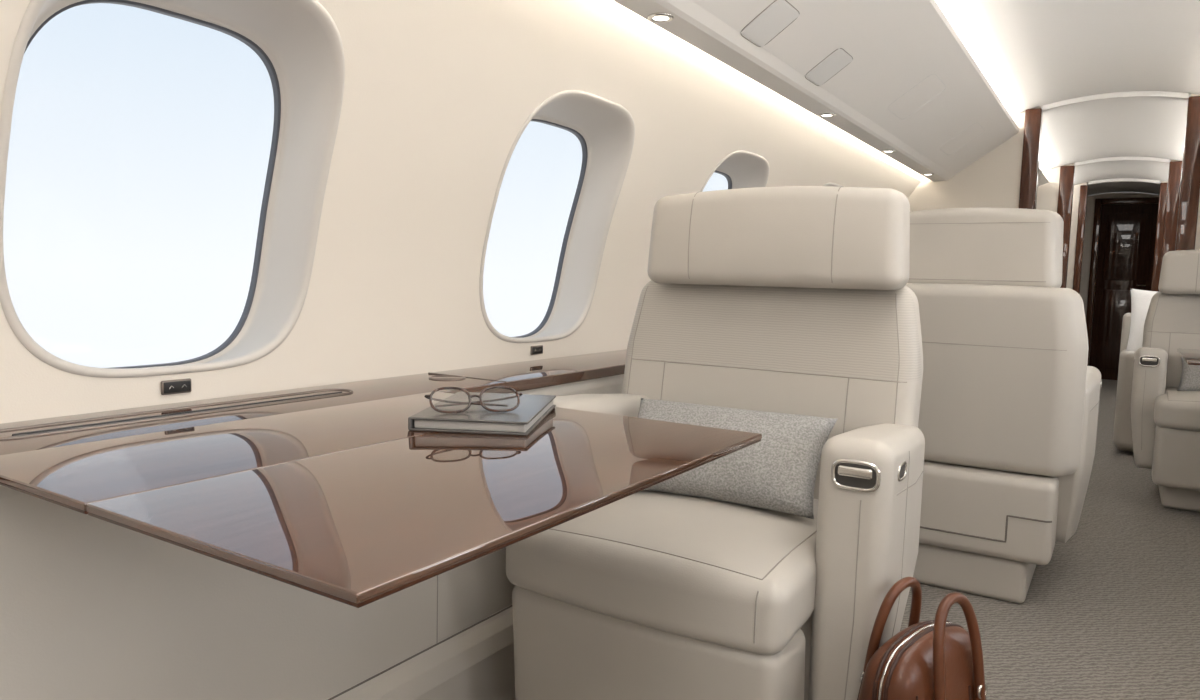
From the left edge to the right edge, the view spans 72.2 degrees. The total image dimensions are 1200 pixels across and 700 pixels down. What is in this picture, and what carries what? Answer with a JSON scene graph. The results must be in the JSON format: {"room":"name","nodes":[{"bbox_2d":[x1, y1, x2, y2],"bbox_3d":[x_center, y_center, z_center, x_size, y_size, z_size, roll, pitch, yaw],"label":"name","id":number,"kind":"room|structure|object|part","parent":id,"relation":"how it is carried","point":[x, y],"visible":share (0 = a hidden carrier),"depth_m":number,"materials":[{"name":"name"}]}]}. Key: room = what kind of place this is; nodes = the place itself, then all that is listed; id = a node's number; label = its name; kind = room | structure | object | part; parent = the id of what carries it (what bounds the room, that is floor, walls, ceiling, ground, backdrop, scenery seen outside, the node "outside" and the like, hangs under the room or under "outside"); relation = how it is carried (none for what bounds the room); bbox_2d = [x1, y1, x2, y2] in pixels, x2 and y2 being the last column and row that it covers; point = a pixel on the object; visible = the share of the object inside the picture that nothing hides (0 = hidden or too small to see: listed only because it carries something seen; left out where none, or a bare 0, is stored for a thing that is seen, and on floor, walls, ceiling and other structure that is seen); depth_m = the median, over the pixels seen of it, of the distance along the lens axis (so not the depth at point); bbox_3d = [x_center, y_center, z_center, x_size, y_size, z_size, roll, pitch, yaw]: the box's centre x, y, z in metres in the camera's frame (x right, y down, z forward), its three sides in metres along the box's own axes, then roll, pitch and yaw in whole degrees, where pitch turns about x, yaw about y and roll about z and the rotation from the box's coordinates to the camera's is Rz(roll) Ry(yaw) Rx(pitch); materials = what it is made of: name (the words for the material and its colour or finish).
{"room":"aircraft cabin","nodes":[
{"label":"aircraft cabin","id":0,"kind":"room"},
{"bbox_2d":[0,0,920,423],"bbox_3d":[1.281,-0.225,4.235,0.296,1.660,12.070,5,6,32],"label":"wall","id":1,"kind":"structure","parent":0,"point":[438,95],"depth_m":1.79,"materials":[{"name":"beige plastic"}]},
{"bbox_2d":[0,0,344,377],"bbox_3d":[-0.672,-0.270,1.336,0.296,0.638,0.538,5,6,32],"label":"surround","id":2,"kind":"object","parent":1,"relation":"attached to","point":[301,39],"visible":0.94,"depth_m":1.49,"materials":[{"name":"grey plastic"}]},
{"bbox_2d":[24,0,280,368],"bbox_3d":[-0.738,-0.251,1.380,0.169,0.580,0.456,5,6,32],"label":"gasket","id":3,"kind":"object","parent":2,"relation":"attached to","point":[268,64],"visible":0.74,"depth_m":1.52,"materials":[{"name":"grey rubber"}]},
{"bbox_2d":[161,378,190,394],"bbox_3d":[-0.713,0.062,1.386,0.008,0.024,0.052,5,6,32],"label":"wall switch","id":4,"kind":"object","parent":1,"relation":"attached to","point":[176,386],"visible":1,"depth_m":1.38,"materials":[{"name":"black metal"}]},
{"bbox_2d":[530,345,542,354],"bbox_3d":[-0.171,0.000,2.236,0.008,0.024,0.052,5,6,32],"label":"wall switch","id":5,"kind":"object","parent":1,"relation":"attached to","point":[538,349],"visible":1,"depth_m":2.23,"materials":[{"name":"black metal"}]},
{"bbox_2d":[479,90,634,342],"bbox_3d":[-0.125,-0.333,2.195,0.296,0.638,0.538,5,6,32],"label":"surround","id":6,"kind":"object","parent":1,"relation":"attached to","point":[607,128],"visible":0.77,"depth_m":2.37,"materials":[{"name":"grey plastic"}]},
{"bbox_2d":[516,119,587,337],"bbox_3d":[-0.191,-0.313,2.238,0.169,0.580,0.456,5,6,32],"label":"gasket","id":7,"kind":"object","parent":6,"relation":"attached to","point":[578,135],"visible":0.53,"depth_m":2.42,"materials":[{"name":"grey rubber"}]},
{"bbox_2d":[700,150,768,191],"bbox_3d":[0.423,-0.395,3.053,0.296,0.638,0.538,5,6,32],"label":"surround","id":8,"kind":"object","parent":1,"relation":"attached to","point":[746,169],"visible":0.16,"depth_m":3.07,"materials":[{"name":"grey plastic"}]},
{"bbox_2d":[715,170,731,188],"bbox_3d":[0.357,-0.376,3.096,0.169,0.580,0.456,5,6,32],"label":"gasket","id":9,"kind":"object","parent":8,"relation":"attached to","point":[725,175],"visible":0.15,"depth_m":3.13,"materials":[{"name":"grey rubber"}]},
{"bbox_2d":[823,183,840,186],"bbox_3d":[0.970,-0.458,3.911,0.296,0.638,0.538,5,6,32],"label":"surround","id":10,"kind":"object","parent":1,"relation":"attached to","point":[827,184],"visible":0.05,"depth_m":3.74,"materials":[{"name":"grey plastic"}]},
{"bbox_2d":[900,379,1199,699],"bbox_3d":[2.172,0.677,3.732,2.460,0.001,12.070,5,6,32],"label":"floor","id":11,"kind":"structure","parent":0,"point":[1114,611],"depth_m":2.45,"materials":[{"name":"carpet"}]},
{"bbox_2d":[0,349,626,699],"bbox_3d":[-0.124,0.400,2.105,0.278,0.724,6.820,5,6,32],"label":"ledge","id":12,"kind":"object","parent":11,"relation":"on","point":[92,608],"visible":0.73,"depth_m":1.25,"materials":[{"name":"brown wood"}]},
{"bbox_3d":[-0.644,0.096,1.321,0.064,0.001,0.600,5,6,32],"label":"slot lid","id":13,"kind":"part","parent":12,"relation":"part of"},
{"bbox_2d":[0,392,761,607],"bbox_3d":[-0.243,0.145,1.079,0.660,0.040,0.767,5,6,32],"label":"folding table","id":14,"kind":"object","parent":12,"relation":"attached to","point":[348,504],"visible":0.9,"depth_m":0.88,"materials":[{"name":"brown wood"}]},
{"bbox_2d":[408,392,555,435],"bbox_3d":[-0.175,0.097,1.300,0.174,0.020,0.268,2,5,5],"label":"notebook","id":15,"kind":"object","parent":14,"relation":"on","point":[531,410],"visible":0.88,"depth_m":1.20,"materials":[{"name":"grey leather"}]},
{"bbox_2d":[424,386,521,412],"bbox_3d":[-0.191,0.073,1.246,0.148,0.036,0.056,0,5,-18],"label":"eyeglasses","id":16,"kind":"object","parent":15,"relation":"on","point":[428,396],"visible":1,"depth_m":1.24,"materials":[{"name":"black metal"}]},
{"bbox_3d":[-0.333,0.061,1.798,0.072,0.003,0.072,5,6,32],"label":"cup holder lid","id":17,"kind":"part","parent":12,"relation":"part of","materials":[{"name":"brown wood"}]},
{"bbox_2d":[506,186,924,699],"bbox_3d":[0.249,0.233,1.671,0.750,1.149,0.755,5,6,32],"label":"seat","id":18,"kind":"object","parent":11,"relation":"on","point":[798,300],"visible":0.8,"depth_m":1.51,"materials":[{"name":"beige leather"}]},
{"bbox_2d":[506,489,818,654],"bbox_3d":[0.180,0.371,1.604,0.548,0.145,0.552,5,6,32],"label":"seat cushion","id":19,"kind":"object","parent":18,"relation":"on","point":[716,577],"depth_m":1.38,"materials":[{"name":"beige leather"}]},
{"bbox_2d":[638,398,836,518],"bbox_3d":[0.242,0.209,1.677,0.438,0.174,0.166,4,6,28],"label":"throw pillow","id":20,"kind":"object","parent":18,"relation":"on","point":[778,472],"visible":0.66,"depth_m":1.59,"materials":[{"name":"grey fabric"}]},
{"bbox_3d":[0.373,0.120,1.882,0.680,0.566,0.252,5,6,32],"label":"backrest","id":21,"kind":"part","parent":18,"relation":"part of","materials":[{"name":"leather"}]},
{"bbox_3d":[0.275,0.541,1.754,0.520,0.244,0.460,5,6,32],"label":"frame","id":22,"kind":"part","parent":18,"relation":"part of","materials":[{"name":"beige leather"}]},
{"bbox_3d":[0.412,0.197,1.329,0.056,0.017,0.010,5,6,32],"label":"latch lever","id":23,"kind":"part","parent":18,"relation":"part of","materials":[{"name":"silver metal"}]},
{"bbox_2d":[857,577,987,699],"bbox_3d":[0.507,0.608,1.306,0.253,0.483,0.150,-2,6,-37],"label":"leather handbag","id":24,"kind":"object","parent":11,"relation":"on","point":[937,659],"visible":1,"depth_m":1.25,"materials":[{"name":"brown leather"}]},
{"bbox_3d":[0.478,0.504,1.340,0.132,0.283,0.044,-2,6,-37],"label":"handle","id":25,"kind":"part","parent":24,"relation":"part of","materials":[{"name":"brown leather"}]},
{"bbox_3d":[0.543,0.513,1.256,0.132,0.283,0.044,-2,6,-37],"label":"handle","id":26,"kind":"part","parent":24,"relation":"part of","materials":[{"name":"brown leather"}]},
{"bbox_2d":[906,207,1101,603],"bbox_3d":[1.257,0.140,2.791,0.750,1.187,0.755,5,6,32],"label":"seat","id":27,"kind":"object","parent":11,"relation":"on","point":[1008,422],"visible":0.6,"depth_m":2.46,"materials":[{"name":"beige leather"}]},
{"bbox_3d":[1.123,0.077,2.572,0.680,0.566,0.252,5,6,32],"label":"backrest","id":28,"kind":"part","parent":27,"relation":"part of","materials":[{"name":"leather"}]},
{"bbox_2d":[908,91,1199,250],"bbox_3d":[2.659,-0.356,4.368,2.450,1.968,0.090,5,6,32],"label":"divider","id":29,"kind":"object","parent":11,"relation":"on","point":[1006,176],"visible":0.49,"depth_m":4.49,"materials":[{"name":"beige plastic"}]},
{"bbox_3d":[1.997,-0.388,4.788,0.880,1.924,0.050,5,6,32],"label":"panel","id":30,"kind":"part","parent":29,"relation":"part of","materials":[{"name":"beige plastic"}]},
{"bbox_3d":[2.342,-0.355,4.570,0.080,1.915,0.090,5,6,32],"label":"post","id":31,"kind":"part","parent":29,"relation":"part of","materials":[{"name":"brown wood"}]},
{"bbox_3d":[2.954,-0.305,4.184,0.080,1.915,0.090,5,6,32],"label":"post","id":32,"kind":"part","parent":29,"relation":"part of","materials":[{"name":"brown wood"}]},
{"bbox_3d":[3.310,-0.283,3.958,0.905,1.930,0.050,5,6,32],"label":"panel","id":33,"kind":"part","parent":29,"relation":"part of","materials":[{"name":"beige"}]},
{"bbox_2d":[1086,199,1101,365],"bbox_3d":[5.230,-0.647,8.756,0.058,1.900,0.050,5,6,32],"label":"frame","id":34,"kind":"object","parent":11,"relation":"on","point":[1097,212],"visible":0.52,"depth_m":8.72,"materials":[{"name":"brown wood"}]},
{"bbox_2d":[1036,156,1181,291],"bbox_3d":[3.974,-0.506,6.430,2.450,1.968,0.090,5,6,32],"label":"divider","id":35,"kind":"object","parent":11,"relation":"on","point":[1056,195],"visible":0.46,"depth_m":6.49,"materials":[{"name":"beige wood"}]},
{"bbox_3d":[3.331,-0.542,6.838,0.925,1.934,0.050,5,6,32],"label":"panel","id":36,"kind":"part","parent":35,"relation":"part of","materials":[{"name":"beige"}]},
{"bbox_3d":[3.687,-0.503,6.613,0.100,1.915,0.090,5,6,32],"label":"post","id":37,"kind":"part","parent":35,"relation":"part of","materials":[{"name":"brown wood"}]},
{"bbox_3d":[4.290,-0.454,6.232,0.100,1.915,0.090,5,6,32],"label":"post","id":38,"kind":"part","parent":35,"relation":"part of","materials":[{"name":"brown wood"}]},
{"bbox_2d":[1066,178,1167,294],"bbox_3d":[4.753,-0.595,7.650,2.450,1.968,0.090,5,6,32],"label":"divider","id":39,"kind":"object","parent":11,"relation":"on","point":[1080,192],"visible":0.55,"depth_m":7.70,"materials":[{"name":"beige"}]},
{"bbox_3d":[4.126,-0.634,8.047,0.965,1.942,0.050,5,6,32],"label":"panel","id":40,"kind":"part","parent":39,"relation":"part of","materials":[{"name":"beige wood"}]},
{"bbox_3d":[4.516,-0.588,7.801,0.060,1.915,0.090,5,6,32],"label":"post","id":41,"kind":"part","parent":39,"relation":"part of","materials":[{"name":"brown wood"}]},
{"bbox_3d":[5.039,-0.545,7.471,0.060,1.915,0.090,5,6,32],"label":"post","id":42,"kind":"part","parent":39,"relation":"part of","materials":[{"name":"brown wood"}]},
{"bbox_2d":[1089,203,1157,379],"bbox_3d":[5.480,-0.598,8.612,0.520,1.840,0.030,5,6,32],"label":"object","id":43,"kind":"structure","parent":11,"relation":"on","point":[1106,373],"depth_m":8.65,"materials":[{"name":"brown wood"}]},
{"bbox_2d":[1095,197,1158,368],"bbox_3d":[5.477,-0.687,8.596,0.524,1.780,0.050,5,6,32],"label":"door","id":44,"kind":"structure","parent":43,"relation":"attached to","point":[1128,236],"depth_m":8.60,"materials":[{"name":"brown wood"}]},
{"bbox_3d":[5.459,-0.213,8.629,0.400,0.830,0.012,5,6,32],"label":"panel","id":45,"kind":"part","parent":44,"relation":"part of","materials":[{"name":"brown wood"}]},
{"bbox_3d":[5.481,-1.069,8.552,0.400,0.690,0.012,5,6,32],"label":"panel","id":46,"kind":"part","parent":44,"relation":"part of","materials":[{"name":"brown wood"}]},
{"bbox_3d":[5.499,-1.544,8.519,0.524,0.058,0.050,5,6,32],"label":"frame","id":47,"kind":"part","parent":44,"relation":"part of","materials":[{"name":"brown wood"}]},
{"bbox_2d":[1113,313,1134,451],"bbox_3d":[3.859,0.161,5.274,0.910,0.820,1.860,5,6,32],"label":"divan","id":48,"kind":"object","parent":11,"relation":"on","point":[1122,433],"visible":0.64,"depth_m":4.73,"materials":[{"name":"beige leather"}]},
{"bbox_3d":[4.302,0.124,6.035,0.840,0.760,0.100,5,6,32],"label":"arm","id":49,"kind":"part","parent":48,"relation":"part of","materials":[{"name":"beige leather"}]},
{"bbox_2d":[1126,288,1156,350],"bbox_3d":[3.738,-0.174,5.386,0.484,0.445,0.227,5,6,31],"label":"bed pillow","id":50,"kind":"object","parent":48,"relation":"on","point":[1140,299],"visible":0.25,"depth_m":5.45,"materials":[{"name":"white fabric"}]},
{"bbox_2d":[1130,249,1199,511],"bbox_3d":[2.799,0.123,3.638,0.750,1.149,0.755,5,6,32],"label":"seat","id":51,"kind":"object","parent":11,"relation":"on","point":[1165,420],"visible":1,"depth_m":3.66,"materials":[{"name":"beige leather"}]},
{"bbox_3d":[2.426,0.043,3.634,0.056,0.017,0.010,5,6,32],"label":"latch lever","id":52,"kind":"part","parent":51,"relation":"part of","materials":[{"name":"silver metal"}]},
{"bbox_3d":[2.936,0.011,3.841,0.680,0.566,0.252,5,6,32],"label":"backrest","id":53,"kind":"part","parent":51,"relation":"part of","materials":[{"name":"leather"}]},
{"bbox_2d":[1154,387,1199,431],"bbox_3d":[2.731,0.261,3.570,0.548,0.145,0.552,5,6,32],"label":"seat cushion","id":54,"kind":"object","parent":51,"relation":"on","point":[1174,410],"depth_m":3.48,"materials":[{"name":"beige leather"}]},
{"bbox_2d":[1177,348,1199,390],"bbox_3d":[2.812,0.102,3.656,0.401,0.185,0.165,5,6,32],"label":"throw pillow","id":55,"kind":"object","parent":51,"relation":"on","point":[1190,377],"visible":0.64,"depth_m":3.69,"materials":[{"name":"grey fabric"}]},
{"bbox_3d":[1.712,0.550,0.944,0.278,0.724,6.820,5,6,32],"label":"ledge","id":56,"kind":"object","parent":11,"relation":"on","visible":0},
{"bbox_2d":[1177,349,1199,364],"bbox_3d":[2.398,0.059,2.800,0.688,0.040,0.680,5,6,32],"label":"folding table","id":57,"kind":"object","parent":56,"relation":"attached to","point":[1192,357],"visible":1,"depth_m":2.93,"materials":[{"name":"brown wood"}]},
{"bbox_2d":[935,0,1199,195],"bbox_3d":[2.219,-1.130,3.571,1.890,0.310,12.070,5,6,32],"label":"ceiling","id":58,"kind":"structure","parent":0,"point":[1033,54],"depth_m":3.74,"materials":[{"name":"white plastic"}]},
{"bbox_2d":[1038,168,1048,186],"bbox_3d":[3.333,-1.151,5.330,1.840,0.215,2.370,5,6,32],"label":"light","id":59,"kind":"object","parent":58,"relation":"attached to","point":[1042,179],"visible":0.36,"depth_m":6.33,"materials":[{"name":"white"}]},
{"bbox_2d":[1080,192,1158,357],"bbox_3d":[5.426,-0.671,8.706,2.450,1.966,0.040,5,6,32],"label":"wall","id":60,"kind":"structure","parent":0,"point":[1090,208],"depth_m":8.78,"materials":[{"name":"beige"}]},
{"bbox_3d":[-1.034,0.067,-1.421,2.450,1.966,0.030,5,6,32],"label":"wall","id":61,"kind":"structure","parent":0,"visible":0},
{"bbox_2d":[613,0,1018,181],"bbox_3d":[0.274,-0.886,1.756,0.437,0.282,6.838,5,6,32],"label":"panel","id":62,"kind":"object","parent":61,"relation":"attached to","point":[895,76],"visible":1,"depth_m":2.65,"materials":[{"name":"white paint"}]},
{"bbox_2d":[653,16,668,20],"bbox_3d":[0.140,-0.762,1.888,0.037,0.003,0.037,5,6,32],"label":"spot lamp","id":63,"kind":"object","parent":62,"relation":"on","point":[655,18],"depth_m":1.89,"materials":[{"name":"white"}]},
{"bbox_3d":[0.438,-0.842,2.119,0.104,0.073,0.150,5,6,32],"label":"door","id":64,"kind":"part","parent":62,"relation":"part of","materials":[{"name":"white plastic"}]},
{"bbox_3d":[0.707,-0.872,2.540,0.104,0.073,0.150,5,6,32],"label":"door","id":65,"kind":"part","parent":62,"relation":"part of","materials":[{"name":"white plastic"}]}
]}

